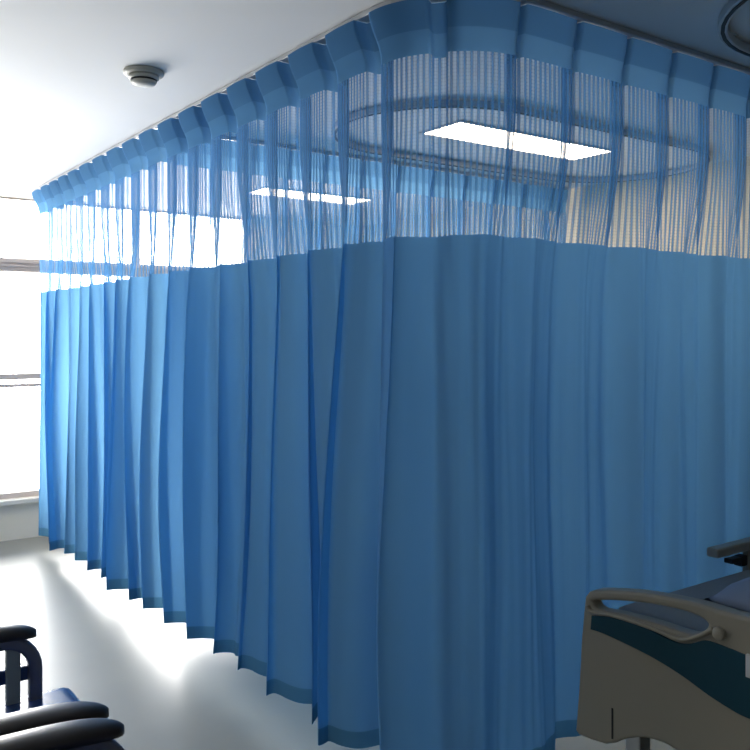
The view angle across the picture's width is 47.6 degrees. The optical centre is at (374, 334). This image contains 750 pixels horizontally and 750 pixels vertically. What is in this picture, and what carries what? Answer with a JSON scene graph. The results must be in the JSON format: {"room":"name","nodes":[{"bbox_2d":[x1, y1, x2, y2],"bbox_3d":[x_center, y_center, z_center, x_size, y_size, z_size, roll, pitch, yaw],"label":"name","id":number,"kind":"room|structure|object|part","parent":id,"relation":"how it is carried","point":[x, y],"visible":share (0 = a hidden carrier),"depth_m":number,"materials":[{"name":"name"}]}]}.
{"room":"hospital room","nodes":[
{"label":"hospital room","id":0,"kind":"room"},
{"bbox_2d":[0,195,359,541],"bbox_3d":[-2.295,0.240,6.600,5.470,2.520,0.200,0,0,-36],"label":"wall","id":1,"kind":"structure","parent":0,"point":[18,521],"depth_m":6.29,"materials":[{"name":"white paint"}]},
{"bbox_2d":[0,196,249,505],"bbox_3d":[-2.658,0.110,6.248,4.070,2.250,0.150,0,0,-36],"label":"window","id":2,"kind":"structure","parent":1,"relation":"attached to","point":[18,265],"depth_m":6.30,"materials":[{"name":"silver metal"}]},
{"bbox_3d":[-2.637,1.218,6.219,4.070,0.034,0.080,0,0,-36],"label":"sill","id":3,"kind":"part","parent":2,"relation":"part of","materials":[{"name":"white stone"}]},
{"bbox_3d":[-2.672,0.372,6.268,3.770,0.025,0.060,0,0,-36],"label":"rail","id":4,"kind":"part","parent":2,"relation":"part of","materials":[{"name":"silver metal"}]},
{"bbox_3d":[-2.669,0.306,6.264,3.770,0.043,0.070,0,0,-36],"label":"rail","id":5,"kind":"part","parent":2,"relation":"part of","materials":[{"name":"silver metal"}]},
{"bbox_2d":[0,536,675,749],"bbox_3d":[0.840,1.560,2.234,5.470,0.120,10.950,0,0,-36],"label":"floor","id":6,"kind":"structure","parent":0,"point":[169,690],"depth_m":3.79,"materials":[{"name":"tile"}]},
{"bbox_2d":[0,624,108,735],"bbox_3d":[-1.046,1.060,1.945,0.891,0.880,0.710,0,0,-36],"label":"chair","id":7,"kind":"object","parent":6,"relation":"on","point":[39,708],"visible":0.8,"depth_m":2.33,"materials":[{"name":"blue"}]},
{"bbox_3d":[-1.000,0.998,2.347,0.037,0.285,0.024,0,0,-36],"label":"arm post","id":8,"kind":"part","parent":7,"relation":"part of","materials":[{"name":"grey paint"}]},
{"bbox_3d":[-1.182,1.163,2.217,0.601,0.673,0.040,0,0,-36],"label":"arm frame","id":9,"kind":"part","parent":7,"relation":"part of","materials":[{"name":"grey metal"}]},
{"bbox_3d":[-0.993,1.065,2.026,0.710,0.100,0.640,0,0,-36],"label":"seat","id":10,"kind":"part","parent":7,"relation":"part of","materials":[{"name":"blue fabric"}]},
{"bbox_2d":[0,718,123,749],"bbox_3d":[-0.631,1.060,1.366,0.891,0.880,0.705,0,0,-36],"label":"chair","id":11,"kind":"object","parent":6,"relation":"on","point":[88,733],"visible":1,"depth_m":1.72,"materials":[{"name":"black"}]},
{"bbox_3d":[-0.765,1.163,1.636,0.601,0.673,0.040,0,0,-36],"label":"arm frame","id":12,"kind":"part","parent":11,"relation":"part of","materials":[{"name":"grey metal"}]},
{"bbox_2d":[576,537,749,749],"bbox_3d":[1.757,1.020,2.620,2.174,0.960,1.073,0,0,-36],"label":"hospital bed","id":13,"kind":"object","parent":6,"relation":"on","point":[672,668],"visible":0.99,"depth_m":2.22,"materials":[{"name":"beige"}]},
{"bbox_3d":[0.749,1.225,2.420,0.050,0.290,0.050,0,0,-36],"label":"bed leg","id":14,"kind":"part","parent":13,"relation":"part of","materials":[{"name":"silver metal"}]},
{"bbox_3d":[0.709,0.746,2.229,0.011,0.068,0.398,0,0,-36],"label":"grip rail","id":15,"kind":"part","parent":13,"relation":"part of","materials":[{"name":"beige plastic"}]},
{"bbox_3d":[1.767,0.860,2.623,2.030,0.190,0.927,0,0,-36],"label":"mattress","id":16,"kind":"part","parent":13,"relation":"part of","materials":[{"name":"grey"}]},
{"bbox_3d":[0.831,0.722,2.056,0.013,0.032,0.032,0,0,-36],"label":"latch knob","id":17,"kind":"part","parent":13,"relation":"part of","materials":[{"name":"beige plastic"}]},
{"bbox_2d":[705,577,749,611],"bbox_3d":[1.530,0.718,2.413,0.910,0.088,0.752,0,0,-36],"label":"quilt","id":18,"kind":"object","parent":13,"relation":"on","point":[737,594],"visible":1,"depth_m":2.41,"materials":[{"name":"blue fabric"}]},
{"bbox_3d":[1.521,0.700,3.043,1.080,0.030,0.044,0,0,-36],"label":"rail","id":19,"kind":"part","parent":13,"relation":"part of","materials":[{"name":"grey plastic"}]},
{"bbox_3d":[1.252,0.875,2.851,0.036,0.330,0.022,0,0,-36],"label":"rail post","id":20,"kind":"part","parent":13,"relation":"part of","materials":[{"name":"black plastic"}]},
{"bbox_2d":[0,0,749,225],"bbox_3d":[0.840,-1.080,2.234,5.470,0.120,10.950,0,0,-36],"label":"ceiling","id":21,"kind":"structure","parent":0,"point":[67,98],"depth_m":3.25,"materials":[{"name":"paint"}]},
{"bbox_2d":[123,65,163,87],"bbox_3d":[-0.894,-0.991,3.285,0.156,0.056,0.156,0,0,-36],"label":"smoke detector","id":22,"kind":"object","parent":21,"relation":"attached to","point":[144,76],"visible":1,"depth_m":3.25,"materials":[{"name":"grey plastic"}]},
{"bbox_2d":[252,187,268,195],"bbox_3d":[-0.785,-1.016,5.994,0.179,0.007,0.320,0,0,-36],"label":"recessed light","id":23,"kind":"object","parent":21,"relation":"in","point":[261,187],"depth_m":6.03,"materials":[{"name":"grey plastic"}]},
{"bbox_2d":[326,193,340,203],"bbox_3d":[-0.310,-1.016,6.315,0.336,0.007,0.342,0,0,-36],"label":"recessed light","id":24,"kind":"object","parent":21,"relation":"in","point":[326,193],"depth_m":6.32,"materials":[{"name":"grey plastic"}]},
{"bbox_2d":[33,0,749,190],"bbox_3d":[0.104,-1.010,5.023,2.971,0.018,4.441,0,0,-36],"label":"track","id":25,"kind":"object","parent":21,"relation":"attached to","point":[363,17],"visible":0.42,"depth_m":2.91,"materials":[{"name":"grey metal"}]},
{"bbox_2d":[32,0,749,749],"bbox_3d":[0.086,0.200,5.005,3.022,2.400,4.448,0,0,-36],"label":"privacy curtain","id":26,"kind":"object","parent":25,"relation":"hanging from","point":[393,479],"visible":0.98,"depth_m":2.92,"materials":[{"name":"blue fabric"}]},
{"bbox_3d":[0.099,-0.573,5.033,2.969,0.545,4.418,0,0,-36],"label":"net panel","id":27,"kind":"part","parent":26,"relation":"part of","materials":[{"name":"blue fabric"}]},
{"bbox_3d":[0.085,0.522,5.004,3.026,1.644,4.450,0,0,-36],"label":"cloth panel","id":28,"kind":"part","parent":26,"relation":"part of","materials":[{"name":"blue fabric"}]},
{"bbox_2d":[222,135,567,189],"bbox_3d":[0.161,-1.010,5.040,2.860,0.018,0.062,0,0,-36],"label":"track","id":29,"kind":"object","parent":21,"relation":"attached to","point":[232,138],"visible":0.33,"depth_m":5.05,"materials":[{"name":"grey metal"}]},
{"bbox_2d":[175,140,341,270],"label":"privacy curtain","id":30,"kind":"object","parent":29,"relation":"hanging from","point":[330,173],"depth_m":4.52,"materials":[{"name":"blue fabric"}]},
{"bbox_2d":[347,158,382,243],"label":"privacy curtain","id":31,"kind":"object","parent":29,"relation":"hanging from","point":[380,180],"depth_m":4.90,"materials":[{"name":"blue fabric"}]},
{"bbox_2d":[386,164,567,242],"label":"privacy curtain","id":32,"kind":"object","parent":29,"relation":"hanging from","point":[413,174],"depth_m":5.35,"materials":[{"name":"blue fabric"}]},
{"bbox_2d":[434,120,505,148],"bbox_3d":[0.550,-1.016,4.308,0.613,0.007,0.337,0,0,-36],"label":"recessed light","id":33,"kind":"object","parent":21,"relation":"in","point":[461,130],"depth_m":4.28,"materials":[{"name":"grey plastic"}]},
{"bbox_2d":[335,99,711,182],"bbox_3d":[0.855,-1.001,4.578,2.390,0.037,1.090,0,0,-36],"label":"rail","id":34,"kind":"object","parent":21,"relation":"attached to","point":[461,103],"visible":0.41,"depth_m":4.26,"materials":[{"name":"grey metal"}]},
{"bbox_2d":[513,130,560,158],"bbox_3d":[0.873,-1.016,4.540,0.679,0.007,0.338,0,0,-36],"label":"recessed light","id":35,"kind":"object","parent":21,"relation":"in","point":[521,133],"depth_m":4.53,"materials":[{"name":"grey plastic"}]},
{"bbox_2d":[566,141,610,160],"bbox_3d":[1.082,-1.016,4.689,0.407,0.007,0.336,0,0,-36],"label":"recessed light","id":36,"kind":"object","parent":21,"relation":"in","point":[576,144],"depth_m":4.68,"materials":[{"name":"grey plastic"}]},
{"bbox_2d":[718,0,749,56],"bbox_3d":[2.103,-1.001,2.901,2.300,0.037,1.090,0,0,-36],"label":"rail","id":37,"kind":"object","parent":21,"relation":"attached to","point":[727,37],"visible":1,"depth_m":2.76,"materials":[{"name":"grey metal"}]},
{"bbox_2d":[362,156,749,257],"bbox_3d":[3.059,0.240,3.704,0.150,2.520,10.750,0,0,-36],"label":"wall","id":38,"kind":"structure","parent":0,"point":[574,239],"depth_m":5.39,"materials":[{"name":"beige paint"}]}
]}

